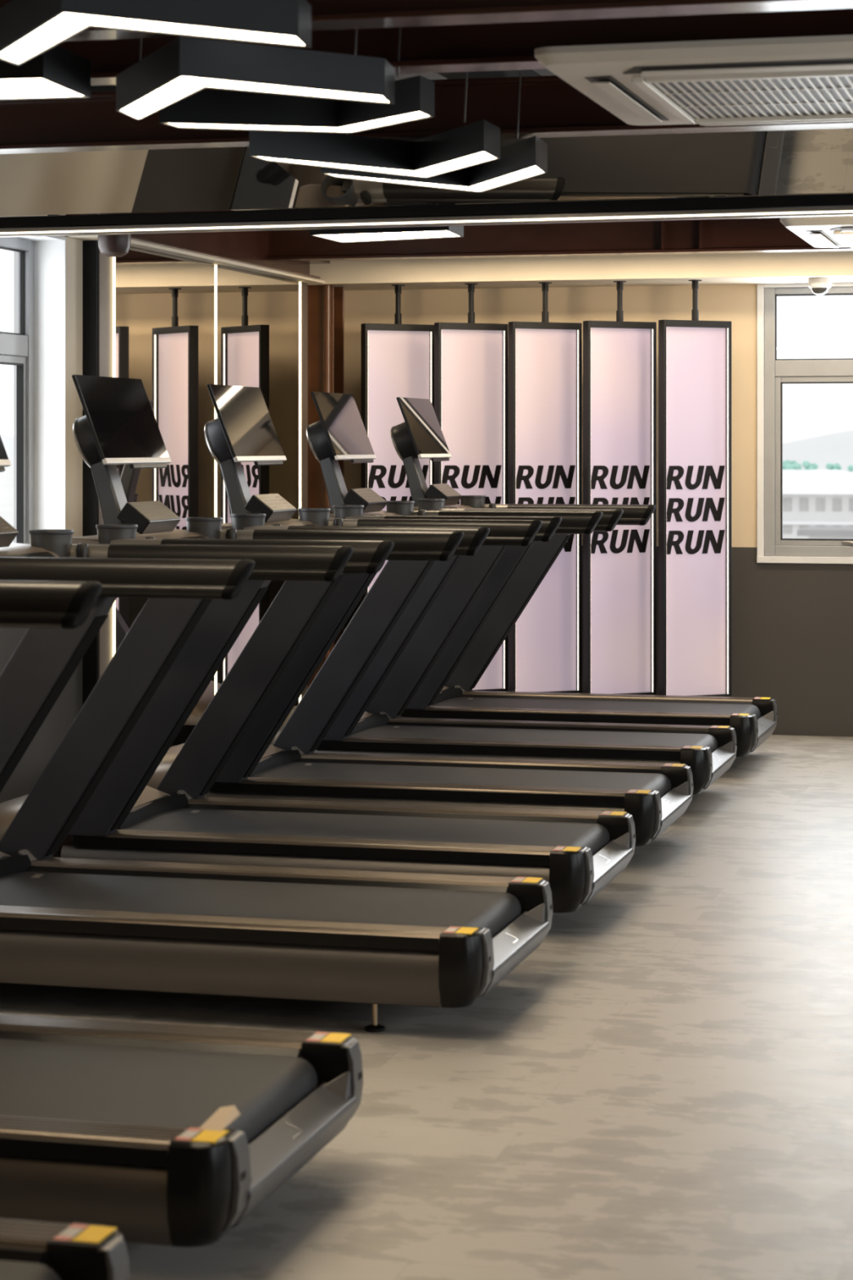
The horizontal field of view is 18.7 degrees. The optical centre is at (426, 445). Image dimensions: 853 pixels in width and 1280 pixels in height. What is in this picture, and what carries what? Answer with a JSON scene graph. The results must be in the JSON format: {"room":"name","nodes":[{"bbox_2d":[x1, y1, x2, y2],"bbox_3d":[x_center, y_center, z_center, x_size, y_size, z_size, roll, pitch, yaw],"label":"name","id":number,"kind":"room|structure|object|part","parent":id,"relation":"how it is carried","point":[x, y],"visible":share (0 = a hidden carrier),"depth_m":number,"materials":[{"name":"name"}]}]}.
{"room":"gym","nodes":[
{"label":"gym","id":0,"kind":"room"},
{"bbox_2d":[0,208,298,803],"bbox_3d":[-2.637,0.110,6.275,0.220,2.780,16.030,0,0,14],"label":"wall","id":1,"kind":"structure","parent":0,"point":[68,704],"depth_m":10.45,"materials":[{"name":"grey paint"}]},
{"bbox_2d":[0,235,66,544],"bbox_3d":[-1.669,-0.130,9.968,0.204,1.410,0.965,0,0,14],"label":"window","id":2,"kind":"structure","parent":1,"relation":"in","point":[17,349],"depth_m":10.39,"materials":[{"name":"grey metal"}]},
{"bbox_3d":[-1.729,0.083,9.983,0.038,0.875,0.855,0,0,15],"label":"sash","id":3,"kind":"part","parent":2,"relation":"part of","materials":[{"name":"grey metal"}]},
{"bbox_2d":[13,240,66,542],"bbox_3d":[-1.671,-0.128,9.969,0.240,1.414,0.969,0,0,14],"label":"window reveal","id":4,"kind":"object","parent":1,"relation":"in","point":[50,256],"depth_m":10.42,"materials":[{"name":"white paint"}]},
{"bbox_2d":[66,209,320,279],"bbox_3d":[-0.978,-0.981,11.912,0.169,0.258,3.135,0,0,14],"label":"beam","id":5,"kind":"structure","parent":1,"relation":"attached to","point":[248,247],"depth_m":12.15,"materials":[{"name":"paint"}]},
{"bbox_2d":[300,260,329,263],"bbox_3d":[-0.628,-1.020,13.128,0.109,0.160,0.605,0,0,14],"label":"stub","id":6,"kind":"object","parent":5,"relation":"attached to","point":[314,261],"visible":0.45,"depth_m":13.32,"materials":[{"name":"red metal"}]},
{"bbox_2d":[82,240,307,746],"bbox_3d":[-1.006,0.333,11.983,0.080,2.335,2.900,0,0,14],"label":"wall mirror","id":7,"kind":"object","parent":1,"relation":"attached to","point":[178,326],"visible":0.32,"depth_m":11.62,"materials":[{"name":"beige mirror"}]},
{"bbox_3d":[-1.141,0.303,11.349,0.012,2.273,1.271,0,0,15],"label":"mirror pane","id":8,"kind":"part","parent":7,"relation":"part of","materials":[{"name":"silver metal"}]},
{"bbox_3d":[-0.817,0.303,12.602,0.012,2.273,1.298,0,0,15],"label":"mirror pane","id":9,"kind":"part","parent":7,"relation":"part of","materials":[{"name":"silver metal"}]},
{"bbox_2d":[66,235,324,284],"bbox_3d":[-0.989,-0.845,11.917,0.146,0.015,3.140,0,0,14],"label":"ledge","id":10,"kind":"object","parent":1,"relation":"attached to","point":[134,244],"visible":0.52,"depth_m":11.75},
{"bbox_2d":[0,75,852,154],"bbox_3d":[1.614,-0.993,7.267,7.510,0.165,0.130,0,0,14],"label":"ceiling beam","id":11,"kind":"structure","parent":1,"relation":"attached to","point":[550,106],"depth_m":7.67,"materials":[{"name":"red metal"}]},
{"bbox_2d":[0,0,852,41],"bbox_3d":[1.098,-0.993,5.273,7.510,0.165,0.130,0,0,14],"label":"ceiling beam","id":12,"kind":"structure","parent":1,"relation":"attached to","point":[326,15],"depth_m":5.51,"materials":[{"name":"red metal"}]},
{"bbox_2d":[57,8,852,85],"bbox_3d":[1.271,-0.993,5.941,7.510,0.165,0.130,0,0,14],"label":"ceiling beam","id":13,"kind":"structure","parent":1,"relation":"attached to","point":[495,46],"depth_m":6.21,"materials":[{"name":"red metal"}]},
{"bbox_2d":[265,217,852,261],"bbox_3d":[2.798,-1.020,11.847,7.510,0.220,0.130,0,0,14],"label":"ceiling beam","id":14,"kind":"structure","parent":1,"relation":"attached to","point":[756,234],"depth_m":12.39,"materials":[{"name":"red metal"}]},
{"bbox_2d":[661,220,666,248],"bbox_3d":[1.122,-1.018,12.245,0.012,0.185,0.056,0,0,14],"label":"beam stiffener","id":15,"kind":"structure","parent":14,"relation":"attached to","point":[663,222],"depth_m":12.22,"materials":[{"name":"red metal"}]},
{"bbox_2d":[699,219,703,248],"bbox_3d":[1.296,-1.018,12.200,0.012,0.185,0.056,0,0,14],"label":"beam stiffener","id":16,"kind":"structure","parent":14,"relation":"attached to","point":[701,221],"depth_m":12.17,"materials":[{"name":"red metal"}]},
{"bbox_2d":[0,734,852,1279],"bbox_3d":[1.119,1.600,5.355,8.114,0.200,16.530,0,0,14],"label":"floor","id":17,"kind":"structure","parent":0,"point":[661,1088],"depth_m":6.06,"materials":[{"name":"concrete"}]},
{"bbox_2d":[0,1217,129,1279],"bbox_3d":[-1.715,0.636,3.929,2.396,1.728,0.998,0,0,14],"label":"treadmill","id":18,"kind":"object","parent":17,"relation":"on","point":[30,1250],"visible":1,"depth_m":3.98,"materials":[{"name":"black plastic"}]},
{"bbox_3d":[-1.317,1.252,4.234,1.545,0.046,0.122,0,0,15],"label":"rail","id":19,"kind":"part","parent":18,"relation":"part of","materials":[{"name":"metal"}]},
{"bbox_2d":[0,580,363,1247],"bbox_3d":[-1.386,0.636,5.262,2.396,1.728,0.998,0,0,14],"label":"treadmill","id":20,"kind":"object","parent":17,"relation":"on","point":[174,1135],"visible":0.94,"depth_m":4.94,"materials":[{"name":"black plastic"}]},
{"bbox_3d":[-1.073,0.344,5.652,0.721,0.102,0.082,0,0,15],"label":"handrail","id":21,"kind":"part","parent":20,"relation":"part of","materials":[{"name":"black metal"}]},
{"bbox_3d":[-1.186,1.252,4.804,1.545,0.046,0.122,0,0,15],"label":"rail","id":22,"kind":"part","parent":20,"relation":"part of","materials":[{"name":"metal"}]},
{"bbox_3d":[-0.989,1.252,5.567,1.545,0.046,0.122,0,0,15],"label":"rail","id":23,"kind":"part","parent":20,"relation":"part of","materials":[{"name":"metal"}]},
{"bbox_2d":[0,435,552,1032],"bbox_3d":[-0.900,0.636,7.206,2.396,1.728,0.998,0,0,14],"label":"treadmill","id":24,"kind":"object","parent":17,"relation":"on","point":[374,938],"visible":1,"depth_m":6.80,"materials":[{"name":"black plastic"}]},
{"bbox_3d":[-1.353,-0.093,7.324,0.105,0.270,0.597,0,0,15],"label":"screen glass","id":25,"kind":"part","parent":24,"relation":"part of","materials":[{"name":"glass"}]},
{"bbox_3d":[-1.264,0.240,7.301,0.116,0.104,0.300,0,0,15],"label":"control panel","id":26,"kind":"part","parent":24,"relation":"part of","materials":[{"name":"black plastic"}]},
{"bbox_2d":[0,848,36,876],"bbox_3d":[-1.584,1.298,7.384,0.705,0.293,0.876,0,0,15],"label":"hood","id":27,"kind":"object","parent":24,"relation":"attached to","point":[13,862],"depth_m":7.59,"materials":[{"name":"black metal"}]},
{"bbox_3d":[-0.814,0.344,6.715,0.721,0.102,0.082,0,0,15],"label":"handrail","id":28,"kind":"part","parent":24,"relation":"part of","materials":[{"name":"black metal"}]},
{"bbox_3d":[-0.700,1.252,6.748,1.545,0.046,0.122,0,0,15],"label":"rail","id":29,"kind":"part","parent":24,"relation":"part of","materials":[{"name":"metal"}]},
{"bbox_3d":[-0.586,0.344,7.596,0.721,0.102,0.082,0,0,15],"label":"handrail","id":30,"kind":"part","parent":24,"relation":"part of","materials":[{"name":"black metal"}]},
{"bbox_3d":[-0.503,1.252,7.511,1.545,0.046,0.122,0,0,15],"label":"rail","id":31,"kind":"part","parent":24,"relation":"part of","materials":[{"name":"metal"}]},
{"bbox_2d":[0,374,635,912],"bbox_3d":[-0.559,0.636,8.528,2.396,1.728,0.998,0,0,14],"label":"treadmill","id":32,"kind":"object","parent":17,"relation":"on","point":[578,853],"visible":0.77,"depth_m":8.39,"materials":[{"name":"black plastic"}]},
{"bbox_2d":[0,785,192,857],"bbox_3d":[-1.244,1.298,8.706,0.705,0.293,0.876,0,0,15],"label":"hood","id":33,"kind":"object","parent":32,"relation":"attached to","point":[91,835],"depth_m":8.32,"materials":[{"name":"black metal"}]},
{"bbox_3d":[-1.012,-0.093,8.646,0.105,0.270,0.597,0,0,15],"label":"screen glass","id":34,"kind":"part","parent":32,"relation":"part of","materials":[{"name":"black glass"}]},
{"bbox_3d":[-0.924,0.240,8.623,0.116,0.104,0.300,0,0,15],"label":"control panel","id":35,"kind":"part","parent":32,"relation":"part of","materials":[{"name":"black plastic"}]},
{"bbox_3d":[-0.474,0.344,8.037,0.721,0.102,0.082,0,0,15],"label":"handrail","id":36,"kind":"part","parent":32,"relation":"part of","materials":[{"name":"black metal"}]},
{"bbox_3d":[-0.360,1.252,8.070,1.545,0.046,0.122,0,0,15],"label":"rail","id":37,"kind":"part","parent":32,"relation":"part of","materials":[{"name":"metal"}]},
{"bbox_3d":[-0.246,0.344,8.918,0.721,0.102,0.082,0,0,15],"label":"handrail","id":38,"kind":"part","parent":32,"relation":"part of","materials":[{"name":"black metal"}]},
{"bbox_3d":[-0.162,1.252,8.833,1.545,0.046,0.122,0,0,15],"label":"rail","id":39,"kind":"part","parent":32,"relation":"part of","materials":[{"name":"metal"}]},
{"bbox_2d":[307,284,343,688],"bbox_3d":[-0.537,0.333,13.586,0.177,2.335,0.246,0,0,14],"label":"column","id":40,"kind":"structure","parent":17,"relation":"on","point":[325,302],"depth_m":13.51,"materials":[{"name":"brown wood"}]},
{"bbox_2d":[360,284,434,603],"bbox_3d":[-0.148,0.333,13.487,0.400,2.335,0.068,0,0,-25],"label":"panel","id":41,"kind":"object","parent":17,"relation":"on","point":[397,358],"visible":0.45,"depth_m":13.47,"materials":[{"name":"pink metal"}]},
{"bbox_3d":[-0.148,-0.733,13.487,0.068,0.205,0.068,0,0,-25],"label":"hanging rod","id":42,"kind":"part","parent":41,"relation":"part of","materials":[{"name":"black metal"}]},
{"bbox_3d":[-0.153,0.335,13.497,0.368,1.862,0.014,0,0,-25],"label":"glowing panel","id":43,"kind":"part","parent":41,"relation":"part of","materials":[{"name":"plastic"}]},
{"bbox_2d":[146,383,693,846],"bbox_3d":[-0.233,0.636,9.829,2.396,1.728,0.998,0,0,14],"label":"treadmill","id":44,"kind":"object","parent":17,"relation":"on","point":[655,795],"visible":0.7,"depth_m":9.78,"materials":[{"name":"black plastic"}]},
{"bbox_2d":[146,742,304,789],"bbox_3d":[-0.917,1.298,10.006,0.705,0.293,0.876,0,0,15],"label":"hood","id":45,"kind":"object","parent":44,"relation":"attached to","point":[278,757],"depth_m":9.74,"materials":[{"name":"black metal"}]},
{"bbox_3d":[-0.686,-0.093,9.947,0.105,0.270,0.597,0,0,15],"label":"screen glass","id":46,"kind":"part","parent":44,"relation":"part of","materials":[{"name":"black glass"}]},
{"bbox_3d":[-0.597,0.240,9.924,0.116,0.104,0.300,0,0,15],"label":"control panel","id":47,"kind":"part","parent":44,"relation":"part of","materials":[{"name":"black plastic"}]},
{"bbox_3d":[-0.147,0.344,9.337,0.721,0.102,0.082,0,0,15],"label":"handrail","id":48,"kind":"part","parent":44,"relation":"part of","materials":[{"name":"black metal"}]},
{"bbox_3d":[-0.033,1.252,9.371,1.545,0.046,0.122,0,0,15],"label":"rail","id":49,"kind":"part","parent":44,"relation":"part of","materials":[{"name":"metal"}]},
{"bbox_3d":[0.081,0.344,10.218,0.721,0.102,0.082,0,0,15],"label":"handrail","id":50,"kind":"part","parent":44,"relation":"part of","materials":[{"name":"black metal"}]},
{"bbox_3d":[0.164,1.252,10.134,1.545,0.046,0.122,0,0,15],"label":"rail","id":51,"kind":"part","parent":44,"relation":"part of","materials":[{"name":"metal"}]},
{"bbox_2d":[434,283,507,691],"bbox_3d":[0.232,0.333,13.389,0.400,2.335,0.068,0,0,-25],"label":"banner","id":52,"kind":"object","parent":17,"relation":"on","point":[471,357],"visible":0.45,"depth_m":13.40,"materials":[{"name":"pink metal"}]},
{"bbox_3d":[0.232,-0.733,13.389,0.068,0.205,0.068,0,0,-25],"label":"hanging rod","id":53,"kind":"part","parent":52,"relation":"part of","materials":[{"name":"black metal"}]},
{"bbox_2d":[270,391,737,794],"bbox_3d":[0.096,0.636,11.174,2.396,1.728,0.998,0,0,14],"label":"treadmill","id":54,"kind":"object","parent":17,"relation":"on","point":[369,722],"visible":0.7,"depth_m":11.16,"materials":[{"name":"black plastic"}]},
{"bbox_2d":[270,706,391,745],"bbox_3d":[-0.589,1.298,11.352,0.705,0.293,0.876,0,0,15],"label":"hood","id":55,"kind":"object","parent":54,"relation":"attached to","point":[375,719],"depth_m":11.23,"materials":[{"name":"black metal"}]},
{"bbox_3d":[-0.357,-0.093,11.292,0.105,0.270,0.597,0,0,15],"label":"screen glass","id":56,"kind":"part","parent":54,"relation":"part of","materials":[{"name":"black glass"}]},
{"bbox_3d":[-0.269,0.240,11.269,0.116,0.104,0.300,0,0,15],"label":"control panel","id":57,"kind":"part","parent":54,"relation":"part of","materials":[{"name":"black plastic"}]},
{"bbox_3d":[0.181,0.344,10.683,0.721,0.102,0.082,0,0,15],"label":"handrail","id":58,"kind":"part","parent":54,"relation":"part of","materials":[{"name":"black metal"}]},
{"bbox_3d":[0.295,1.252,10.716,1.545,0.046,0.122,0,0,15],"label":"rail","id":59,"kind":"part","parent":54,"relation":"part of","materials":[{"name":"metal"}]},
{"bbox_3d":[0.409,0.344,11.564,0.721,0.102,0.082,0,0,15],"label":"handrail","id":60,"kind":"part","parent":54,"relation":"part of","materials":[{"name":"black metal"}]},
{"bbox_3d":[0.493,1.252,11.479,1.545,0.046,0.122,0,0,15],"label":"rail","id":61,"kind":"part","parent":54,"relation":"part of","materials":[{"name":"metal"}]},
{"bbox_2d":[508,282,582,693],"bbox_3d":[0.610,0.333,13.291,0.400,2.335,0.068,0,0,-25],"label":"banner","id":62,"kind":"object","parent":17,"relation":"on","point":[545,357],"visible":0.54,"depth_m":13.30,"materials":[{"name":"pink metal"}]},
{"bbox_3d":[0.610,-0.733,13.291,0.068,0.205,0.068,0,0,-25],"label":"hanging rod","id":63,"kind":"part","parent":62,"relation":"part of","materials":[{"name":"black metal"}]},
{"bbox_2d":[390,396,777,756],"bbox_3d":[0.445,0.636,12.449,2.396,1.728,0.998,0,0,14],"label":"treadmill","id":64,"kind":"object","parent":17,"relation":"on","point":[446,691],"visible":0.62,"depth_m":12.49,"materials":[{"name":"black plastic"}]},
{"bbox_3d":[-0.008,-0.093,12.567,0.105,0.270,0.597,0,0,15],"label":"screen glass","id":65,"kind":"part","parent":64,"relation":"part of","materials":[{"name":"black glass"}]},
{"bbox_2d":[400,684,465,715],"bbox_3d":[-0.239,1.298,12.627,0.705,0.293,0.876,0,0,15],"label":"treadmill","id":66,"kind":"object","parent":64,"relation":"attached to","point":[421,704],"depth_m":12.11,"materials":[{"name":"black metal"}]},
{"bbox_3d":[0.081,0.240,12.544,0.116,0.104,0.300,0,0,15],"label":"control panel","id":67,"kind":"part","parent":64,"relation":"part of","materials":[{"name":"black plastic"}]},
{"bbox_3d":[0.531,0.344,11.958,0.721,0.102,0.082,0,0,15],"label":"handrail","id":68,"kind":"part","parent":64,"relation":"part of","materials":[{"name":"black metal"}]},
{"bbox_3d":[0.645,1.252,11.992,1.545,0.046,0.122,0,0,15],"label":"rail","id":69,"kind":"part","parent":64,"relation":"part of","materials":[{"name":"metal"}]},
{"bbox_3d":[0.759,0.344,12.839,0.721,0.102,0.082,0,0,15],"label":"handrail","id":70,"kind":"part","parent":64,"relation":"part of","materials":[{"name":"black metal"}]},
{"bbox_3d":[0.842,1.252,12.754,1.545,0.046,0.122,0,0,15],"label":"rail","id":71,"kind":"part","parent":64,"relation":"part of","materials":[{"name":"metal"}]},
{"bbox_2d":[582,280,656,694],"bbox_3d":[0.986,0.333,13.193,0.400,2.335,0.068,0,0,-25],"label":"banner","id":72,"kind":"object","parent":17,"relation":"on","point":[620,356],"visible":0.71,"depth_m":13.20,"materials":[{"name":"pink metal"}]},
{"bbox_3d":[0.986,-0.733,13.193,0.068,0.205,0.068,0,0,-25],"label":"hanging rod","id":73,"kind":"part","parent":72,"relation":"part of","materials":[{"name":"black metal"}]},
{"bbox_2d":[658,280,731,697],"bbox_3d":[1.360,0.333,13.097,0.400,2.335,0.068,0,0,-25],"label":"banner","id":74,"kind":"object","parent":17,"relation":"on","point":[695,355],"visible":0.9,"depth_m":13.10,"materials":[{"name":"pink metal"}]},
{"bbox_3d":[1.360,-0.733,13.097,0.068,0.205,0.068,0,0,-25],"label":"hanging rod","id":75,"kind":"part","parent":74,"relation":"part of","materials":[{"name":"black metal"}]},
{"bbox_2d":[395,68,555,80],"bbox_3d":[1.119,-1.340,5.355,8.114,0.120,16.530,0,0,14],"label":"ceiling","id":76,"kind":"structure","parent":0,"point":[544,72],"depth_m":8.95,"materials":[{"name":"brown paint"}]},
{"bbox_2d":[0,44,90,100],"bbox_3d":[-1.188,-1.040,5.873,0.782,0.480,0.329,0,0,11],"label":"pendant light","id":77,"kind":"object","parent":76,"relation":"hanging from","point":[58,72],"visible":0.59,"depth_m":5.79,"materials":[{"name":"black metal"}]},
{"bbox_2d":[0,78,83,97],"bbox_3d":[-1.187,-0.807,5.873,0.767,0.009,0.315,0,0,11],"label":"diffuser","id":78,"kind":"object","parent":77,"relation":"attached to","point":[9,87],"depth_m":5.84,"materials":[{"name":"white plastic"}]},
{"bbox_2d":[97,212,150,257],"bbox_3d":[-1.156,-1.002,9.957,0.224,0.555,0.128,0,0,14],"label":"security camera","id":79,"kind":"object","parent":76,"relation":"hanging from","point":[111,245],"visible":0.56,"depth_m":9.92,"materials":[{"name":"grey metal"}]},
{"bbox_2d":[0,0,311,66],"bbox_3d":[-0.603,-1.040,5.078,0.690,0.480,0.610,0,0,14],"label":"pendant light","id":80,"kind":"object","parent":76,"relation":"hanging from","point":[28,28],"visible":1,"depth_m":5.00,"materials":[{"name":"black metal"}]},
{"bbox_2d":[115,29,395,120],"bbox_3d":[-0.455,-1.040,5.948,0.710,0.480,0.710,0,0,14],"label":"pendant light","id":81,"kind":"object","parent":76,"relation":"hanging from","point":[184,67],"visible":1,"depth_m":5.81,"materials":[{"name":"black metal"}]},
{"bbox_2d":[120,75,388,118],"bbox_3d":[-0.457,-0.807,5.949,0.699,0.009,0.687,0,0,15],"label":"diffuser","id":82,"kind":"object","parent":81,"relation":"attached to","point":[153,94],"depth_m":5.87,"materials":[{"name":"white plastic"}]},
{"bbox_2d":[90,84,454,206],"bbox_3d":[-1.821,-1.206,5.739,0.080,0.148,15.400,0,0,14],"label":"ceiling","id":83,"kind":"structure","parent":76,"relation":"attached to","point":[102,88],"depth_m":8.56,"materials":[{"name":"brown paint"}]},
{"bbox_2d":[159,26,434,133],"bbox_3d":[-0.295,-1.040,6.467,0.690,0.480,0.395,0,0,14],"label":"pendant light","id":84,"kind":"object","parent":76,"relation":"hanging from","point":[215,109],"visible":0.72,"depth_m":6.46,"materials":[{"name":"black metal"}]},
{"bbox_2d":[168,111,428,132],"bbox_3d":[-0.294,-0.807,6.471,0.675,0.009,0.371,0,0,15],"label":"diffuser","id":85,"kind":"object","parent":84,"relation":"attached to","point":[297,122],"depth_m":6.48,"materials":[{"name":"white plastic"}]},
{"bbox_2d":[248,71,500,178],"bbox_3d":[-0.083,-1.040,7.417,0.655,0.480,0.720,0,0,14],"label":"pendant light","id":86,"kind":"object","parent":76,"relation":"hanging from","point":[477,143],"visible":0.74,"depth_m":7.33,"materials":[{"name":"black metal"}]},
{"bbox_2d":[258,151,496,177],"bbox_3d":[-0.083,-0.807,7.417,0.646,0.009,0.694,0,0,15],"label":"diffuser","id":87,"kind":"object","parent":86,"relation":"attached to","point":[433,163],"depth_m":7.40,"materials":[{"name":"white plastic"}]},
{"bbox_2d":[309,204,463,243],"bbox_3d":[-0.122,-1.028,9.632,0.602,0.505,0.387,0,0,23],"label":"pendant light","id":88,"kind":"object","parent":76,"relation":"hanging from","point":[369,234],"visible":0.35,"depth_m":9.54,"materials":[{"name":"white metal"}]},
{"bbox_2d":[315,230,459,242],"bbox_3d":[-0.123,-0.782,9.632,0.585,0.009,0.372,0,0,23],"label":"diffuser","id":89,"kind":"object","parent":88,"relation":"attached to","point":[340,236],"depth_m":9.61,"materials":[{"name":"white plastic"}]},
{"bbox_2d":[0,128,852,237],"bbox_3d":[1.798,-1.010,8.168,7.400,0.527,0.255,0,0,17],"label":"bulkhead","id":90,"kind":"object","parent":76,"relation":"hanging from","point":[719,165],"visible":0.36,"depth_m":8.77,"materials":[{"name":"black metal"}]},
{"bbox_2d":[0,205,852,237],"bbox_3d":[1.827,-0.760,8.263,7.400,0.028,0.056,0,0,17],"label":"light","id":91,"kind":"object","parent":90,"relation":"attached to","point":[504,215],"depth_m":8.82,"materials":[{"name":"white plastic"}]},
{"bbox_3d":[1.827,-0.795,8.264,7.400,0.038,0.054,0,0,17],"label":"frame","id":92,"kind":"part","parent":90,"relation":"part of","materials":[{"name":"black metal"}]},
{"bbox_2d":[321,69,547,192],"bbox_3d":[0.089,-1.040,7.843,0.655,0.480,0.750,0,0,14],"label":"pendant light","id":93,"kind":"object","parent":76,"relation":"hanging from","point":[526,158],"visible":0.62,"depth_m":7.74,"materials":[{"name":"black metal"}]},
{"bbox_2d":[329,165,543,191],"bbox_3d":[0.089,-0.807,7.841,0.648,0.009,0.725,0,0,15],"label":"diffuser","id":94,"kind":"object","parent":93,"relation":"attached to","point":[491,177],"depth_m":7.85,"materials":[{"name":"white plastic"}]},
{"bbox_2d":[437,69,709,199],"bbox_3d":[-0.562,-1.206,5.413,0.080,0.148,15.400,0,0,14],"label":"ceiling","id":95,"kind":"structure","parent":76,"relation":"attached to","point":[525,73],"depth_m":8.26,"materials":[{"name":"brown paint"}]},
{"bbox_2d":[298,192,852,290],"bbox_3d":[3.042,-1.058,12.791,7.514,0.445,0.570,0,0,14],"label":"ceiling","id":96,"kind":"structure","parent":76,"relation":"attached to","point":[754,268],"depth_m":13.12,"materials":[{"name":"beige paint"}]},
{"bbox_2d":[808,277,831,295],"bbox_3d":[1.968,-0.792,12.940,0.120,0.086,0.120,0,0,14],"label":"dome camera","id":97,"kind":"object","parent":96,"relation":"attached to","point":[819,286],"visible":1,"depth_m":12.90,"materials":[{"name":"white plastic"}]},
{"bbox_2d":[534,35,852,125],"bbox_3d":[0.980,-1.064,6.347,1.220,0.432,1.220,0,0,14],"label":"air conditioner","id":98,"kind":"object","parent":76,"relation":"attached to","point":[793,79],"visible":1,"depth_m":6.05,"materials":[{"name":"white plastic"}]},
{"bbox_2d":[631,69,852,124],"bbox_3d":[0.980,-0.856,6.347,0.824,0.015,0.824,0,0,14],"label":"grille","id":99,"kind":"object","parent":98,"relation":"attached to","point":[813,95],"depth_m":6.35,"materials":[{"name":"white plastic"}]},
{"bbox_2d":[780,215,852,248],"bbox_3d":[2.141,-1.064,10.715,1.220,0.432,1.220,0,0,14],"label":"air conditioner","id":100,"kind":"object","parent":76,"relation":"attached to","point":[822,232],"visible":0.98,"depth_m":10.38,"materials":[{"name":"white plastic"}]},
{"bbox_2d":[833,231,852,248],"bbox_3d":[2.141,-0.856,10.715,0.824,0.015,0.824,0,0,14],"label":"grille","id":101,"kind":"object","parent":100,"relation":"attached to","point":[846,238],"depth_m":10.68,"materials":[{"name":"white plastic"}]},
{"bbox_2d":[343,284,852,737],"bbox_3d":[3.141,0.110,13.173,8.114,2.780,0.220,0,0,14],"label":"wall","id":102,"kind":"structure","parent":0,"point":[792,624],"depth_m":13.45,"materials":[{"name":"beige paint"}]},
{"bbox_2d":[756,282,852,564],"bbox_3d":[2.453,-0.113,13.251,1.515,1.445,0.074,0,0,14],"label":"window","id":103,"kind":"structure","parent":102,"relation":"in","point":[777,372],"depth_m":13.41,"materials":[{"name":"grey metal"}]},
{"bbox_3d":[2.457,0.083,13.266,1.335,0.875,0.038,0,0,15],"label":"sash","id":104,"kind":"part","parent":103,"relation":"part of","materials":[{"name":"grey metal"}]},
{"bbox_3d":[2.191,0.503,13.306,0.110,0.020,0.026,0,0,15],"label":"handle","id":105,"kind":"part","parent":103,"relation":"part of","materials":[{"name":"silver metal"}]},
{"label":"outside","id":106,"kind":"structure","parent":0,"visible":0},
{"bbox_2d":[0,465,848,542],"bbox_3d":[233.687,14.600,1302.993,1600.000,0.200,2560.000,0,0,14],"label":"ground","id":107,"kind":"structure","parent":106,"point":[6,477],"depth_m":776.84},
{"bbox_2d":[0,430,852,466],"bbox_3d":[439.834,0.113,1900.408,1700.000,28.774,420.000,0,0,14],"label":"hill","id":108,"kind":"structure","parent":107,"relation":"on","point":[836,447],"depth_m":1815.93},
{"bbox_2d":[782,459,796,469],"bbox_3d":[48.664,8.234,347.896,2.487,12.532,2.525,0,0,14],"label":"tree","id":109,"kind":"object","parent":107,"relation":"on","point":[786,464],"visible":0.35,"depth_m":347.17,"materials":[{"name":"teal plant"}]},
{"bbox_2d":[784,462,803,469],"bbox_3d":[48.047,8.393,338.778,2.672,12.215,2.697,0,0,14],"label":"tree","id":110,"kind":"object","parent":107,"relation":"on","point":[797,465],"visible":0.23,"depth_m":337.72,"materials":[{"name":"teal plant"}]},
{"bbox_2d":[802,460,818,469],"bbox_3d":[51.480,8.297,347.179,2.197,12.406,2.371,0,0,14],"label":"tree","id":111,"kind":"object","parent":107,"relation":"on","point":[806,464],"visible":0.49,"depth_m":346.83,"materials":[{"name":"teal plant"}]},
{"bbox_2d":[782,469,852,538],"bbox_3d":[41.045,8.700,306.485,40.000,11.600,18.000,0,0,14],"label":"building","id":112,"kind":"structure","parent":107,"relation":"on","point":[811,497],"depth_m":298.62,"materials":[{"name":"white concrete"}]},
{"bbox_2d":[797,526,852,538],"bbox_3d":[47.313,11.500,262.825,18.000,6.000,11.400,0,0,14],"label":"annex building","id":113,"kind":"structure","parent":107,"relation":"on","point":[813,532],"depth_m":259.38,"materials":[{"name":"white concrete"}]},
{"bbox_2d":[826,462,842,470],"bbox_3d":[53.274,8.408,337.316,2.444,12.184,2.315,0,0,14],"label":"tree","id":114,"kind":"object","parent":107,"relation":"on","point":[836,466],"visible":0.24,"depth_m":337.23,"materials":[{"name":"teal plant"}]},
{"bbox_2d":[845,465,852,471],"bbox_3d":[56.343,8.563,346.012,2.288,11.874,2.665,0,0,14],"label":"tree","id":115,"kind":"object","parent":107,"relation":"on","point":[850,467],"visible":0.16,"depth_m":345.06,"materials":[{"name":"teal plant"}]}
]}

